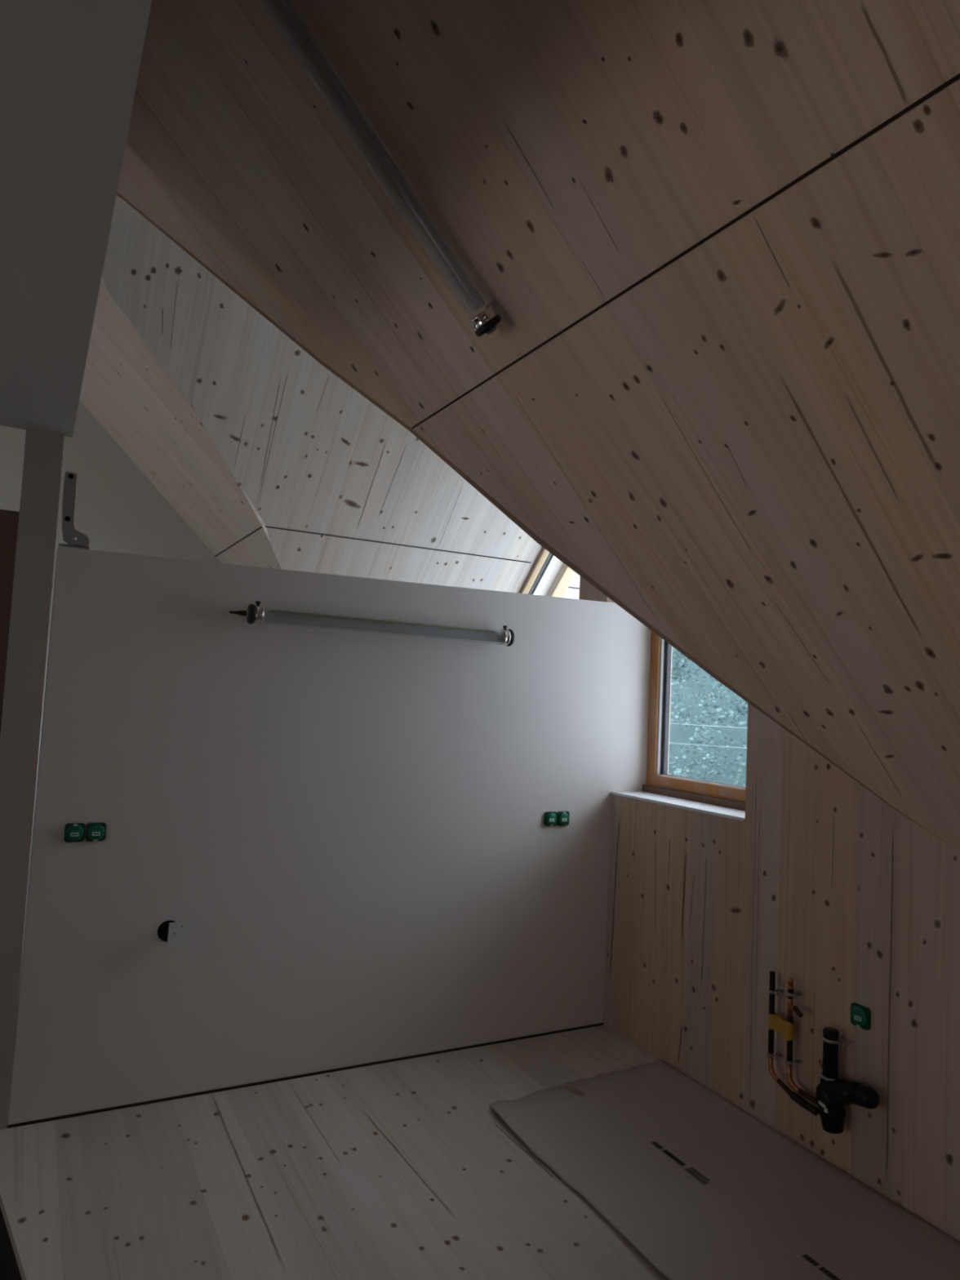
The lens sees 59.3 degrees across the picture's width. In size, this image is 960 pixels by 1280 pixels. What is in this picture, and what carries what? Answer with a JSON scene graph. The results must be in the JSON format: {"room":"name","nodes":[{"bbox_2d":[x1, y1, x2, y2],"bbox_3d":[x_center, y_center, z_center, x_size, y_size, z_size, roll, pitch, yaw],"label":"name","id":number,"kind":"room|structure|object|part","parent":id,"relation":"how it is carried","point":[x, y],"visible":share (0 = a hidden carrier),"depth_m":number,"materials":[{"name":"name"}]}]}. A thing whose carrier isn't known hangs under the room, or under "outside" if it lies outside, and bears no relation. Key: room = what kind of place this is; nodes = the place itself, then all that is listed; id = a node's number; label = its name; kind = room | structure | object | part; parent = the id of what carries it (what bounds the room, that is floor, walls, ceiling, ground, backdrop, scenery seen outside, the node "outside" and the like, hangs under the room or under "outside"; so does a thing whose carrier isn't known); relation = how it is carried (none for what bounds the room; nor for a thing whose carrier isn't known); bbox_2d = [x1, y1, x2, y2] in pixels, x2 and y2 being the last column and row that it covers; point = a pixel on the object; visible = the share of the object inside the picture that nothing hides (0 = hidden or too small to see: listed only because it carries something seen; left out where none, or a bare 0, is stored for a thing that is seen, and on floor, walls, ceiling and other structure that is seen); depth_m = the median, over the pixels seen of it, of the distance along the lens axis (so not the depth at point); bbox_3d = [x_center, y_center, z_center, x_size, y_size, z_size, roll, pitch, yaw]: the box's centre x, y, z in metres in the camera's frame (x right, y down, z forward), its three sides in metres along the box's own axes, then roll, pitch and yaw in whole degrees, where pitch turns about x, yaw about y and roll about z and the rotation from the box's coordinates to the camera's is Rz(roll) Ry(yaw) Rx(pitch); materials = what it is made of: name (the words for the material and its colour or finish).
{"room":"construction site","nodes":[
{"label":"construction site","id":0,"kind":"room"},
{"bbox_2d":[0,509,19,734],"bbox_3d":[-3.376,0.477,3.837,2.115,2.440,0.080,5,-4,-28],"label":"wall","id":1,"kind":"structure","parent":0,"point":[9,519],"depth_m":4.33,"materials":[{"name":"white paint"}]},
{"bbox_2d":[0,1206,22,1279],"bbox_3d":[-1.643,2.856,1.642,1.660,2.370,1.850,5,-4,-28],"label":"wall","id":2,"kind":"structure","parent":0,"point":[9,1268],"depth_m":2.46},
{"bbox_2d":[0,0,151,437],"bbox_3d":[-1.401,-1.552,-0.458,3.278,1.100,6.600,5,-4,-28],"label":"ceiling","id":3,"kind":"structure","parent":0,"point":[69,69],"depth_m":1.53,"materials":[{"name":"white paint"}]},
{"bbox_2d":[0,400,220,901],"bbox_3d":[-3.353,-0.408,6.053,7.000,4.500,0.100,5,-4,-28],"label":"wall","id":4,"kind":"structure","parent":0,"point":[117,508],"depth_m":6.32,"materials":[{"name":"white paint"}]},
{"bbox_2d":[79,276,281,568],"bbox_3d":[-1.376,-0.694,5.551,2.810,2.810,2.970,5,-4,-28],"label":"ceiling","id":5,"kind":"structure","parent":0,"point":[126,387],"depth_m":5.46,"materials":[{"name":"brown wood"}]},
{"bbox_2d":[6,546,651,1128],"bbox_3d":[-0.406,0.776,3.748,2.814,2.112,0.104,5,-4,-28],"label":"wall","id":6,"kind":"structure","parent":0,"point":[349,829],"depth_m":3.52,"materials":[{"name":"white paint"}]},
{"bbox_2d":[0,427,64,1129],"bbox_3d":[-1.688,0.476,3.075,0.125,2.500,0.104,5,-4,-28],"label":"trim","id":7,"kind":"structure","parent":6,"relation":"attached to","point":[21,716],"depth_m":3.04,"materials":[{"name":"white paint"}]},
{"bbox_2d":[58,471,89,549],"bbox_3d":[-1.521,-0.484,3.180,0.103,0.276,0.076,5,-4,-28],"label":"bracket","id":8,"kind":"object","parent":6,"relation":"attached to","point":[75,539],"visible":1,"depth_m":3.14,"materials":[{"name":"metal"}]},
{"bbox_3d":[-1.528,-0.352,3.173,0.103,0.006,0.070,5,-4,-28],"label":"foot plate","id":9,"kind":"part","parent":8,"relation":"part of","materials":[{"name":"metal"}]},
{"bbox_2d":[63,822,106,842],"bbox_3d":[-1.461,0.713,3.121,0.140,0.068,0.020,5,-4,-28],"label":"electrical box","id":10,"kind":"object","parent":6,"relation":"attached to","point":[73,832],"visible":1,"depth_m":3.12,"materials":[{"name":"green plastic"}]},
{"bbox_3d":[-1.491,0.710,3.101,0.060,0.060,0.010,5,-4,-28],"label":"round lid","id":11,"kind":"part","parent":10,"relation":"part of","materials":[{"name":"green plastic"}]},
{"bbox_3d":[-1.495,0.710,3.109,0.068,0.068,0.010,5,-4,-28],"label":"plate","id":12,"kind":"part","parent":10,"relation":"part of","materials":[{"name":"green plastic"}]},
{"bbox_3d":[-1.428,0.715,3.135,0.060,0.060,0.010,5,-4,-28],"label":"round lid","id":13,"kind":"part","parent":10,"relation":"part of","materials":[{"name":"green plastic"}]},
{"bbox_3d":[-1.432,0.715,3.143,0.068,0.068,0.010,5,-4,-28],"label":"plate","id":14,"kind":"part","parent":10,"relation":"part of","materials":[{"name":"green plastic"}]},
{"bbox_2d":[157,920,193,946],"bbox_3d":[-1.173,1.125,3.241,0.122,0.090,0.053,5,-4,-28],"label":"junction box","id":15,"kind":"object","parent":6,"relation":"attached to","point":[175,934],"visible":1,"depth_m":3.23,"materials":[{"name":"grey plastic"}]},
{"bbox_3d":[-1.149,1.126,3.229,0.090,0.090,0.004,5,-4,-28],"label":"plate","id":16,"kind":"part","parent":15,"relation":"part of","materials":[{"name":"white plastic"}]},
{"bbox_2d":[229,600,514,646],"bbox_3d":[-0.424,-0.067,3.662,1.304,0.103,0.099,5,-4,-28],"label":"lamp","id":17,"kind":"object","parent":6,"relation":"attached to","point":[255,614],"visible":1,"depth_m":3.64,"materials":[{"name":"grey"}]},
{"bbox_2d":[543,811,569,826],"bbox_3d":[0.376,0.869,4.097,0.140,0.068,0.020,5,-4,-28],"label":"electrical box","id":18,"kind":"object","parent":6,"relation":"attached to","point":[551,818],"visible":1,"depth_m":4.09,"materials":[{"name":"green plastic"}]},
{"bbox_3d":[0.342,0.866,4.085,0.068,0.068,0.010,5,-4,-28],"label":"plate","id":19,"kind":"part","parent":18,"relation":"part of","materials":[{"name":"green plastic"}]},
{"bbox_3d":[0.346,0.866,4.077,0.060,0.060,0.010,5,-4,-28],"label":"round lid","id":20,"kind":"part","parent":18,"relation":"part of","materials":[{"name":"green plastic"}]},
{"bbox_3d":[0.405,0.872,4.119,0.068,0.068,0.010,5,-4,-28],"label":"plate","id":21,"kind":"part","parent":18,"relation":"part of","materials":[{"name":"green plastic"}]},
{"bbox_3d":[0.409,0.871,4.111,0.060,0.060,0.010,5,-4,-28],"label":"round lid","id":22,"kind":"part","parent":18,"relation":"part of","materials":[{"name":"green plastic"}]},
{"bbox_2d":[0,901,669,1279],"bbox_3d":[-1.104,1.667,1.497,7.100,0.031,10.200,5,-4,-28],"label":"floor","id":23,"kind":"structure","parent":0,"point":[404,1169],"depth_m":2.71,"materials":[{"name":"brown wood"}]},
{"bbox_2d":[488,1059,959,1279],"bbox_3d":[1.389,1.774,1.706,0.963,0.017,4.226,5,-4,-28],"label":"sheet","id":24,"kind":"object","parent":23,"relation":"on","point":[703,1188],"visible":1,"depth_m":2.81,"materials":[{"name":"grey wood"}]},
{"bbox_2d":[102,195,579,599],"bbox_3d":[-0.387,-0.617,5.985,4.970,2.809,2.809,5,-4,-28],"label":"ceiling","id":25,"kind":"structure","parent":0,"point":[337,485],"depth_m":5.08,"materials":[{"name":"brown wood"}]},
{"bbox_2d":[520,547,557,595],"bbox_3d":[0.447,-0.415,6.333,0.135,2.810,2.770,5,-4,-28],"label":"window","id":26,"kind":"structure","parent":25,"relation":"in","point":[546,561],"depth_m":6.32,"materials":[{"name":"brown wood"}]},
{"bbox_3d":[0.485,-0.412,6.353,0.050,2.810,2.770,5,-4,-28],"label":"frame","id":27,"kind":"part","parent":26,"relation":"part of","materials":[{"name":"wood"}]},
{"bbox_2d":[546,563,576,597],"bbox_3d":[0.500,-0.181,6.672,0.100,2.165,2.165,5,-4,-28],"label":"trim","id":28,"kind":"structure","parent":25,"relation":"attached to","point":[565,576],"depth_m":6.43,"materials":[{"name":"brown wood"}]},
{"bbox_2d":[262,608,498,642],"bbox_3d":[-0.399,-0.057,3.682,1.095,0.055,0.008,5,-4,-28],"label":"tube light","id":29,"kind":"object","parent":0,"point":[269,615],"depth_m":3.65,"materials":[{"name":"white plastic"}]},
{"bbox_2d":[116,0,959,848],"bbox_3d":[0.256,-0.917,2.331,3.599,3.599,10.200,5,-4,-28],"label":"ceiling","id":30,"kind":"structure","parent":0,"point":[715,243],"depth_m":2.13,"materials":[{"name":"brown wood"}]},
{"bbox_2d":[255,0,501,337],"bbox_3d":[-0.360,-1.398,2.222,0.999,0.999,0.100,5,-4,-30],"label":"lamp","id":31,"kind":"object","parent":30,"relation":"attached to","point":[281,12],"visible":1,"depth_m":2.25,"materials":[{"name":"white"}]},
{"bbox_2d":[116,191,952,847],"bbox_3d":[-0.149,-0.755,3.245,3.613,2.741,0.146,2,-4,13],"label":"trim","id":32,"kind":"structure","parent":30,"relation":"attached to","point":[497,504],"depth_m":3.18,"materials":[{"name":"brown wood"}]},
{"bbox_2d":[578,575,959,1241],"bbox_3d":[1.792,0.004,3.058,0.820,3.800,10.100,5,-4,-28],"label":"wall","id":33,"kind":"structure","parent":0,"point":[824,884],"depth_m":3.17,"materials":[{"name":"brown wood"}]},
{"bbox_2d":[611,631,746,821],"bbox_3d":[1.122,-0.268,4.060,0.463,2.102,0.931,5,-4,-28],"label":"window","id":34,"kind":"structure","parent":33,"relation":"in","point":[726,800],"depth_m":4.28,"materials":[{"name":"brown wood"}]},
{"bbox_3d":[0.983,0.766,3.926,0.243,0.012,0.900,5,-4,-28],"label":"sill","id":35,"kind":"part","parent":34,"relation":"part of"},
{"bbox_3d":[1.092,0.752,3.983,0.098,0.033,0.892,5,-4,-28],"label":"frame rail","id":36,"kind":"part","parent":34,"relation":"part of","materials":[{"name":"brown wood"}]},
{"bbox_2d":[767,970,818,1115],"bbox_3d":[1.175,1.488,3.135,0.065,0.438,0.234,5,-4,-28],"label":"pipe","id":37,"kind":"object","parent":33,"relation":"attached to","point":[772,991],"visible":1,"depth_m":3.20,"materials":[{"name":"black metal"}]},
{"bbox_2d":[768,1013,795,1040],"bbox_3d":[1.133,1.456,3.178,0.025,0.074,0.114,5,-4,-28],"label":"tape","id":38,"kind":"object","parent":37,"relation":"attached to","point":[780,1024],"visible":1,"depth_m":3.17,"materials":[{"name":"yellow plastic"}]},
{"bbox_2d":[785,977,817,1105],"bbox_3d":[1.181,1.464,3.090,0.070,0.408,0.157,4,-4,-12],"label":"pipe","id":39,"kind":"object","parent":33,"relation":"attached to","point":[789,1061],"visible":0.98,"depth_m":3.12,"materials":[{"name":"orange metal"}]},
{"bbox_2d":[818,1057,822,1067],"bbox_3d":[1.243,1.512,3.017,0.052,0.056,0.056,5,-4,-28],"label":"outlet","id":40,"kind":"object","parent":33,"relation":"attached to","point":[820,1060],"visible":0.2,"depth_m":3.01,"materials":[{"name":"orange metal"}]},
{"bbox_2d":[816,1026,879,1133],"bbox_3d":[1.270,1.541,2.900,0.108,0.340,0.234,5,-4,-28],"label":"drain pipe","id":41,"kind":"object","parent":33,"relation":"attached to","point":[833,1092],"visible":1,"depth_m":2.91,"materials":[{"name":"black plastic"}]},
{"bbox_2d":[817,1106,845,1133],"bbox_3d":[1.229,1.664,2.945,0.092,0.096,0.091,5,-4,-28],"label":"trap","id":42,"kind":"object","parent":41,"relation":"attached to","point":[832,1117],"depth_m":2.91,"materials":[{"name":"black plastic"}]},
{"bbox_2d":[850,1002,871,1030],"bbox_3d":[1.321,1.310,2.932,0.020,0.074,0.074,5,-4,-28],"label":"electrical box","id":43,"kind":"object","parent":33,"relation":"attached to","point":[860,1015],"visible":1,"depth_m":2.92,"materials":[{"name":"green plastic"}]},
{"bbox_3d":[1.317,1.309,2.930,0.010,0.065,0.065,5,-4,-28],"label":"round lid","id":44,"kind":"part","parent":43,"relation":"part of","materials":[{"name":"green plastic"}]},
{"label":"outside","id":45,"kind":"structure","parent":0,"visible":0},
{"bbox_2d":[668,648,747,786],"bbox_3d":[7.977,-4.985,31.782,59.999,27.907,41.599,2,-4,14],"label":"window pane","id":46,"kind":"object","parent":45,"point":[735,734],"depth_m":29.09,"materials":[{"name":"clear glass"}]},
{"bbox_2d":[668,646,747,786],"bbox_3d":[6.431,-0.888,26.065,27.516,18.698,8.408,2,-4,13],"label":"foliage","id":47,"kind":"object","parent":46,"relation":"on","point":[680,665],"visible":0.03,"depth_m":24.58,"materials":[{"name":"green plant"}]},
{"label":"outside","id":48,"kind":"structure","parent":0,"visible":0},
{"bbox_2d":[672,723,746,728],"bbox_3d":[3.294,1.076,13.292,20.000,0.536,0.009,2,-4,14],"label":"overhead cable","id":49,"kind":"object","parent":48,"point":[673,723],"visible":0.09,"depth_m":13.19,"materials":[{"name":"grey metal"}]},
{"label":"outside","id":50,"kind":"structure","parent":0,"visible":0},
{"bbox_2d":[670,742,746,748],"bbox_3d":[3.279,1.385,13.271,20.000,0.536,0.009,2,-4,14],"label":"overhead cable","id":51,"kind":"object","parent":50,"point":[670,743],"visible":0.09,"depth_m":13.17,"materials":[{"name":"grey metal"}]}
]}

